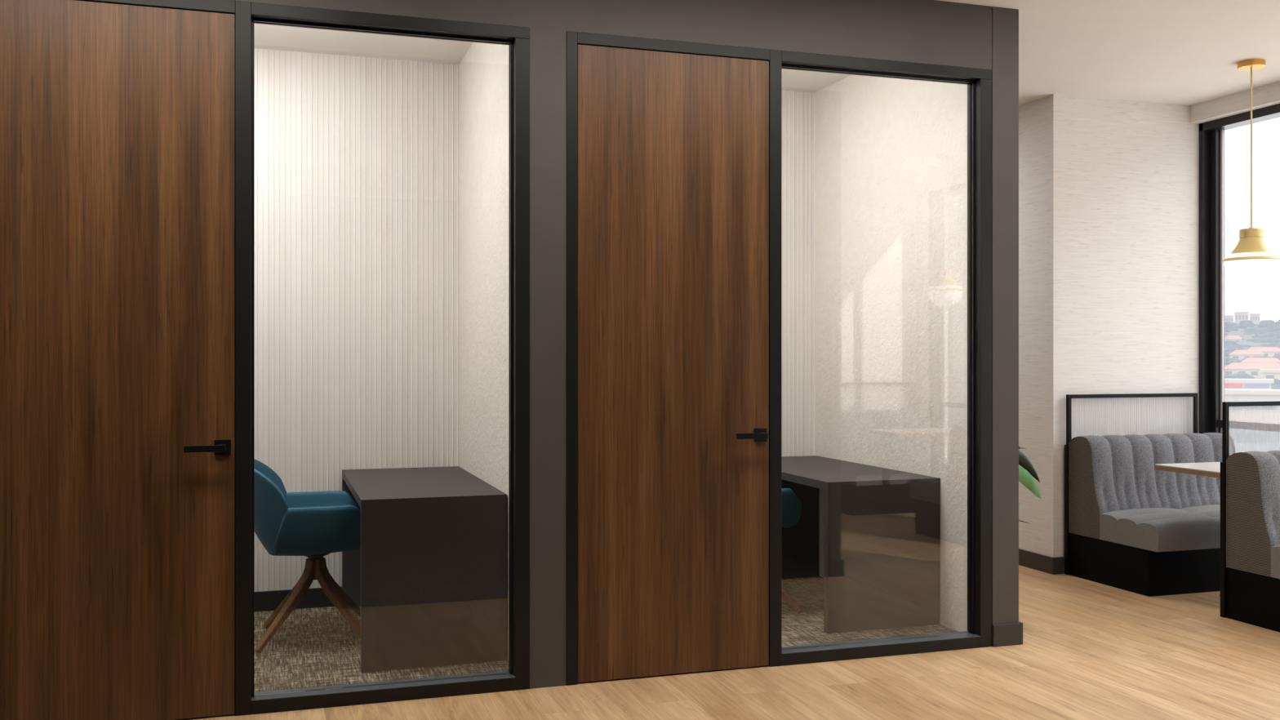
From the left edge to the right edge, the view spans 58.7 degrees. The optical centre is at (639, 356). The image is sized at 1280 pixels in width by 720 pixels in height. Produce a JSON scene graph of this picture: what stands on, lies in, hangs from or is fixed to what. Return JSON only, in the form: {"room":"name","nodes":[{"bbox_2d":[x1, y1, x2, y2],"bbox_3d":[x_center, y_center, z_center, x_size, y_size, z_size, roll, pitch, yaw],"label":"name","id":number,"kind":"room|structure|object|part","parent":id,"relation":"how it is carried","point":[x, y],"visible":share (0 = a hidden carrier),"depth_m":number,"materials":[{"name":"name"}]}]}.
{"room":"common room","nodes":[
{"label":"common room","id":0,"kind":"room"},
{"bbox_2d":[458,42,508,660],"bbox_3d":[-0.683,-0.138,5.395,0.105,2.875,1.735,0,0,-18],"label":"wall","id":1,"kind":"structure","parent":0,"point":[483,69],"depth_m":5.41,"materials":[{"name":"paint"}]},
{"bbox_2d":[254,48,814,591],"bbox_3d":[-0.932,-0.138,6.184,4.128,2.875,0.082,0,0,-18],"label":"wall","id":2,"kind":"structure","parent":0,"point":[357,157],"depth_m":5.98,"materials":[{"name":"paint"}]},
{"bbox_2d":[254,586,342,611],"bbox_3d":[-1.924,1.244,5.801,2.005,0.099,0.016,0,0,-18],"label":"baseboard","id":3,"kind":"structure","parent":2,"relation":"attached to","point":[316,597],"depth_m":5.83,"materials":[{"name":"black paint"}]},
{"bbox_2d":[231,0,991,688],"bbox_3d":[-1.803,-0.138,4.067,7.083,2.875,0.100,0,0,-18],"label":"wall","id":4,"kind":"structure","parent":0,"point":[932,32],"depth_m":4.50,"materials":[{"name":"grey paint"}]},
{"bbox_2d":[0,0,235,719],"bbox_3d":[-1.890,0.005,4.008,0.878,2.590,0.158,0,0,-18],"label":"door","id":5,"kind":"structure","parent":4,"relation":"in","point":[117,117],"depth_m":4.00,"materials":[{"name":"brown wood"}]},
{"bbox_3d":[-1.898,0.005,4.034,0.878,2.590,0.104,0,0,-18],"label":"frame","id":6,"kind":"part","parent":5,"relation":"part of","materials":[{"name":"black paint"}]},
{"bbox_3d":[-1.551,0.326,4.061,0.139,0.024,0.050,0,0,-18],"label":"handle","id":7,"kind":"part","parent":5,"relation":"part of","materials":[{"name":"black metal"}]},
{"bbox_2d":[235,0,529,715],"bbox_3d":[-0.964,0.005,4.337,1.087,2.590,0.104,0,0,-18],"label":"window","id":8,"kind":"structure","parent":4,"relation":"in","point":[247,702],"depth_m":4.31,"materials":[{"name":"black paint"}]},
{"bbox_3d":[-0.968,0.003,4.344,0.971,2.491,0.010,0,0,-18],"label":"glass pane","id":9,"kind":"part","parent":8,"relation":"part of","materials":[{"name":"clear glass"}]},
{"bbox_3d":[-0.966,1.250,4.336,0.975,0.002,0.101,0,0,-18],"label":"sill","id":10,"kind":"part","parent":8,"relation":"part of","materials":[{"name":"metal"}]},
{"bbox_2d":[566,31,769,685],"bbox_3d":[0.120,0.005,4.661,0.878,2.590,0.158,0,0,-18],"label":"door","id":11,"kind":"structure","parent":4,"relation":"in","point":[668,140],"depth_m":4.63,"materials":[{"name":"brown wood"}]},
{"bbox_3d":[0.458,0.326,4.714,0.139,0.024,0.050,0,0,-18],"label":"handle","id":12,"kind":"part","parent":11,"relation":"part of","materials":[{"name":"black metal"}]},
{"bbox_2d":[768,49,991,666],"bbox_3d":[1.046,0.005,4.990,1.087,2.590,0.104,0,0,-18],"label":"window","id":13,"kind":"structure","parent":4,"relation":"in","point":[978,634],"depth_m":5.09,"materials":[{"name":"black paint"}]},
{"bbox_3d":[1.042,0.003,4.997,0.971,2.491,0.010,0,0,-18],"label":"glass pane","id":14,"kind":"part","parent":13,"relation":"part of","materials":[{"name":"clear glass"}]},
{"bbox_3d":[1.044,1.250,4.989,0.975,0.002,0.101,0,0,-18],"label":"sill","id":15,"kind":"part","parent":13,"relation":"part of","materials":[{"name":"metal"}]},
{"bbox_2d":[174,564,1279,719],"bbox_3d":[-0.069,1.337,3.027,9.740,0.086,10.600,0,0,-18],"label":"floor","id":16,"kind":"structure","parent":0,"point":[1090,650],"depth_m":4.62,"materials":[{"name":"brown wood"}]},
{"bbox_2d":[254,459,360,653],"bbox_3d":[-1.554,0.873,5.247,0.644,0.842,0.616,0,0,-18],"label":"armchair","id":17,"kind":"object","parent":16,"relation":"on","point":[313,525],"visible":0.83,"depth_m":5.04,"materials":[{"name":"teal fabric"}]},
{"bbox_3d":[-1.739,0.669,5.186,0.255,0.433,0.616,0,0,-18],"label":"backrest","id":18,"kind":"part","parent":17,"relation":"part of","materials":[{"name":"teal leather"}]},
{"bbox_3d":[-1.591,1.112,5.112,0.046,0.363,0.332,0,0,31],"label":"leg","id":19,"kind":"part","parent":17,"relation":"part of","materials":[{"name":"brown wood"}]},
{"bbox_3d":[-1.652,1.112,5.355,0.332,0.363,0.046,0,0,31],"label":"leg","id":20,"kind":"part","parent":17,"relation":"part of","materials":[{"name":"brown wood"}]},
{"bbox_3d":[-1.486,0.782,5.269,0.441,0.257,0.618,0,0,-18],"label":"seat","id":21,"kind":"part","parent":17,"relation":"part of","materials":[{"name":"teal leather"}]},
{"bbox_3d":[-1.348,1.112,5.173,0.332,0.363,0.046,0,0,31],"label":"leg","id":22,"kind":"part","parent":17,"relation":"part of","materials":[{"name":"brown wood"}]},
{"bbox_3d":[-1.409,1.112,5.416,0.046,0.363,0.332,0,0,31],"label":"leg","id":23,"kind":"part","parent":17,"relation":"part of","materials":[{"name":"brown wood"}]},
{"bbox_2d":[342,466,506,672],"bbox_3d":[-1.058,0.940,5.384,0.605,0.708,1.315,0,0,-18],"label":"desk","id":24,"kind":"object","parent":16,"relation":"on","point":[427,578],"visible":0.93,"depth_m":4.77,"materials":[{"name":"laminate"}]},
{"bbox_3d":[-1.255,0.940,5.991,0.605,0.708,0.038,0,0,-18],"label":"panel","id":25,"kind":"part","parent":24,"relation":"part of","materials":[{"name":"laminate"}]},
{"bbox_2d":[781,488,801,613],"bbox_3d":[0.466,0.873,5.903,0.644,0.842,0.616,0,0,-18],"label":"armchair","id":26,"kind":"object","parent":16,"relation":"on","point":[791,505],"visible":0.02,"depth_m":5.72,"materials":[{"name":"teal fabric"}]},
{"bbox_3d":[0.534,0.782,5.925,0.441,0.257,0.618,0,0,-18],"label":"seat","id":27,"kind":"part","parent":26,"relation":"part of","materials":[{"name":"teal fabric"}]},
{"bbox_3d":[0.672,1.112,5.829,0.332,0.363,0.046,0,0,31],"label":"leg","id":28,"kind":"part","parent":26,"relation":"part of","materials":[{"name":"brown wood"}]},
{"bbox_2d":[781,455,940,633],"bbox_3d":[0.962,0.940,6.040,0.605,0.708,1.315,0,0,-18],"label":"desk","id":29,"kind":"object","parent":16,"relation":"on","point":[882,526],"visible":0.69,"depth_m":5.44,"materials":[{"name":"laminate"}]},
{"bbox_3d":[0.765,0.940,6.648,0.605,0.708,0.038,0,0,-18],"label":"panel","id":30,"kind":"part","parent":29,"relation":"part of","materials":[{"name":"laminate"}]},
{"bbox_3d":[1.159,0.940,5.433,0.605,0.708,0.038,0,0,-18],"label":"panel","id":31,"kind":"part","parent":29,"relation":"part of","materials":[{"name":"laminate"}]},
{"bbox_2d":[1018,446,1041,523],"bbox_3d":[1.791,0.845,5.662,0.357,0.909,0.265,0,0,29],"label":"potted plant","id":32,"kind":"object","parent":16,"relation":"on","point":[1025,473],"visible":0.05,"depth_m":5.68,"materials":[{"name":"green plant"}]},
{"bbox_2d":[1064,392,1235,596],"bbox_3d":[3.162,0.762,6.626,1.062,1.075,0.750,0,0,-18],"label":"banquette","id":33,"kind":"object","parent":16,"relation":"on","point":[1131,525],"visible":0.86,"depth_m":6.62,"materials":[{"name":"grey fabric"}]},
{"bbox_3d":[3.010,0.912,6.956,0.977,0.775,0.028,0,0,-18],"label":"panel","id":34,"kind":"part","parent":33,"relation":"part of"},
{"bbox_3d":[2.602,0.757,6.667,0.006,0.581,0.266,0,0,-18],"label":"panel","id":35,"kind":"part","parent":33,"relation":"part of","materials":[{"name":"grey fabric"}]},
{"bbox_3d":[3.100,0.756,6.829,1.050,0.584,0.266,0,0,-18],"label":"backrest","id":36,"kind":"part","parent":33,"relation":"part of","materials":[{"name":"grey fabric"}]},
{"bbox_3d":[3.208,0.961,6.491,1.050,0.175,0.465,0,0,-18],"label":"seat","id":37,"kind":"part","parent":33,"relation":"part of","materials":[{"name":"grey fabric"}]},
{"bbox_3d":[3.598,0.757,6.991,0.006,0.581,0.266,0,0,-18],"label":"panel","id":38,"kind":"part","parent":33,"relation":"part of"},
{"bbox_2d":[1155,462,1220,596],"bbox_3d":[3.287,0.940,6.088,0.905,0.720,0.450,0,0,-18],"label":"cafe table","id":39,"kind":"object","parent":16,"relation":"on","point":[1205,468],"visible":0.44,"depth_m":6.01,"materials":[{"name":"laminate"}]},
{"bbox_2d":[1220,400,1279,631],"bbox_3d":[3.525,0.762,5.508,1.062,1.075,0.750,0,0,-18],"label":"banquette","id":40,"kind":"object","parent":16,"relation":"on","point":[1250,481],"visible":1,"depth_m":5.55,"materials":[{"name":"grey fabric"}]},
{"bbox_3d":[3.373,0.912,5.838,0.977,0.775,0.028,0,0,-18],"label":"panel","id":41,"kind":"part","parent":40,"relation":"part of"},
{"bbox_3d":[2.965,0.757,5.548,0.006,0.581,0.266,0,0,-18],"label":"panel","id":42,"kind":"part","parent":40,"relation":"part of","materials":[{"name":"grey fabric"}]},
{"bbox_3d":[3.463,0.756,5.710,1.050,0.584,0.266,0,0,-18],"label":"backrest","id":43,"kind":"part","parent":40,"relation":"part of","materials":[{"name":"grey fabric"}]},
{"bbox_3d":[3.572,0.961,5.373,1.050,0.175,0.465,0,0,-18],"label":"seat","id":44,"kind":"part","parent":40,"relation":"part of","materials":[{"name":"grey fabric"}]},
{"bbox_2d":[254,0,1279,105],"bbox_3d":[-0.069,-1.625,3.027,9.740,0.100,10.600,0,0,-18],"label":"ceiling","id":45,"kind":"structure","parent":0,"point":[1183,52],"depth_m":5.77,"materials":[{"name":"paint"}]},
{"bbox_2d":[1221,58,1279,284],"bbox_3d":[3.264,-0.981,6.076,0.286,1.188,0.286,0,0,-18],"label":"pendant lamp","id":46,"kind":"object","parent":45,"relation":"hanging from","point":[1251,261],"visible":1,"depth_m":6.02,"materials":[{"name":"gold metal"}]},
{"bbox_3d":[3.264,-0.575,6.076,0.286,0.126,0.286,0,0,-18],"label":"lamp shade","id":47,"kind":"part","parent":46,"relation":"part of","materials":[{"name":"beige metal"}]},
{"bbox_3d":[3.264,-1.113,6.076,0.009,0.865,0.009,0,0,-18],"label":"cord","id":48,"kind":"part","parent":46,"relation":"part of","materials":[{"name":"gold metal"}]},
{"bbox_3d":[3.264,-0.468,6.076,0.260,0.162,0.260,0,0,-18],"label":"globe","id":49,"kind":"part","parent":46,"relation":"part of","materials":[{"name":"white glass"}]},
{"bbox_2d":[814,6,1018,646],"bbox_3d":[1.058,-0.138,6.954,0.140,2.875,3.826,0,0,-18],"label":"wall","id":50,"kind":"structure","parent":0,"point":[891,154],"depth_m":5.70,"materials":[{"name":"paint"}]},
{"bbox_2d":[992,621,1022,647],"bbox_3d":[1.066,1.251,6.950,0.155,0.098,3.839,0,0,-18],"label":"baseboard","id":51,"kind":"structure","parent":50,"relation":"attached to","point":[1011,633],"depth_m":5.12,"materials":[{"name":"grey wood"}]},
{"bbox_2d":[1018,93,1199,573],"bbox_3d":[2.610,-0.138,8.165,1.089,2.875,2.481,0,0,-18],"label":"wall","id":52,"kind":"structure","parent":0,"point":[1108,188],"depth_m":6.98,"materials":[{"name":"white paint"}]},
{"bbox_2d":[1018,548,1063,574],"bbox_3d":[2.118,1.250,7.998,0.077,0.100,2.495,0,0,-18],"label":"baseboard","id":53,"kind":"structure","parent":52,"relation":"attached to","point":[1054,566],"depth_m":6.90,"materials":[{"name":"grey wood"}]},
{"bbox_2d":[1190,80,1279,124],"bbox_3d":[4.475,-1.520,4.381,0.260,0.110,5.869,0,0,-18],"label":"trim","id":54,"kind":"structure","parent":52,"relation":"attached to","point":[1268,95],"depth_m":6.80,"materials":[{"name":"white paint"}]},
{"bbox_2d":[1199,103,1279,433],"bbox_3d":[4.443,-0.083,4.481,0.120,2.765,5.659,0,0,-18],"label":"window","id":55,"kind":"structure","parent":52,"relation":"in","point":[1211,133],"depth_m":7.11,"materials":[{"name":"metal"}]},
{"bbox_3d":[4.466,0.415,4.476,0.040,0.046,5.514,0,0,-18],"label":"rail","id":56,"kind":"part","parent":55,"relation":"part of","materials":[{"name":"metal"}]},
{"label":"outside","id":57,"kind":"structure","parent":0,"visible":0},
{"bbox_2d":[1224,324,1279,453],"bbox_3d":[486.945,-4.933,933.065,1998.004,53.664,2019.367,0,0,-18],"label":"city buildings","id":58,"kind":"structure","parent":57,"point":[1244,440],"depth_m":248.84},
{"bbox_2d":[1224,315,1233,322],"bbox_3d":[413.940,-25.910,801.533,6.840,6.100,13.200,0,0,28],"label":"apartment block","id":59,"kind":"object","parent":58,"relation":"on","point":[1227,318],"visible":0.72,"depth_m":795.84,"materials":[{"name":"grey concrete"}]},
{"bbox_2d":[1224,335,1242,342],"bbox_3d":[325.344,-8.980,624.370,9.200,5.560,9.200,0,0,28],"label":"house","id":60,"kind":"structure","parent":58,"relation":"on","point":[1234,338],"depth_m":621.47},
{"bbox_2d":[1234,311,1248,324],"bbox_3d":[423.367,-27.350,801.016,8.640,8.300,13.200,0,0,28],"label":"apartment block","id":61,"kind":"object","parent":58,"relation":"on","point":[1239,316],"visible":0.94,"depth_m":796.04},
{"bbox_2d":[1229,350,1264,359],"bbox_3d":[265.594,-0.310,498.118,14.200,5.580,10.200,0,0,28],"label":"house","id":62,"kind":"structure","parent":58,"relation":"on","point":[1236,354],"depth_m":495.36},
{"bbox_2d":[1224,378,1274,389],"bbox_3d":[161.708,9.270,310.262,19.200,6.600,11.500,0,0,28],"label":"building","id":63,"kind":"structure","parent":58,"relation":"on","point":[1255,384],"depth_m":303.99,"materials":[{"name":"white"}]},
{"bbox_2d":[1224,320,1279,389],"bbox_3d":[317.437,-7.460,579.694,465.726,39.858,440.678,0,0,-18],"label":"woods","id":64,"kind":"object","parent":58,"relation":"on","point":[1267,331],"visible":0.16,"depth_m":619.35,"materials":[{"name":"green plant"}]},
{"bbox_2d":[1224,388,1279,423],"bbox_3d":[140.097,12.380,266.420,18.200,9.600,11.200,0,0,28],"label":"building","id":65,"kind":"structure","parent":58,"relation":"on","point":[1263,414],"depth_m":260.46,"materials":[{"name":"white"}]},
{"bbox_2d":[1224,362,1279,377],"bbox_3d":[217.048,5.096,402.170,21.200,6.200,11.200,0,0,28],"label":"house","id":66,"kind":"structure","parent":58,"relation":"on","point":[1252,369],"depth_m":399.49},
{"bbox_2d":[1249,313,1260,324],"bbox_3d":[429.643,-26.580,795.381,6.240,7.100,13.200,0,0,28],"label":"apartment block","id":67,"kind":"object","parent":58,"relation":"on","point":[1255,317],"visible":0.95,"depth_m":790.04,"materials":[{"name":"grey concrete"}]},
{"bbox_2d":[1240,357,1279,364],"bbox_3d":[244.003,2.860,446.720,15.200,5.160,9.200,0,0,28],"label":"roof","id":68,"kind":"structure","parent":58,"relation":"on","point":[1248,359],"depth_m":444.69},
{"bbox_2d":[1246,346,1279,356],"bbox_3d":[278.713,-1.440,508.104,16.200,5.980,10.200,0,0,28],"label":"house","id":69,"kind":"structure","parent":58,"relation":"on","point":[1268,351],"depth_m":504.02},
{"bbox_2d":[1259,368,1279,379],"bbox_3d":[209.680,6.650,374.349,10.200,5.200,9.200,0,0,28],"label":"house","id":70,"kind":"structure","parent":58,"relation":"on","point":[1266,373],"depth_m":371.73,"materials":[{"name":"white paint"}]}
]}

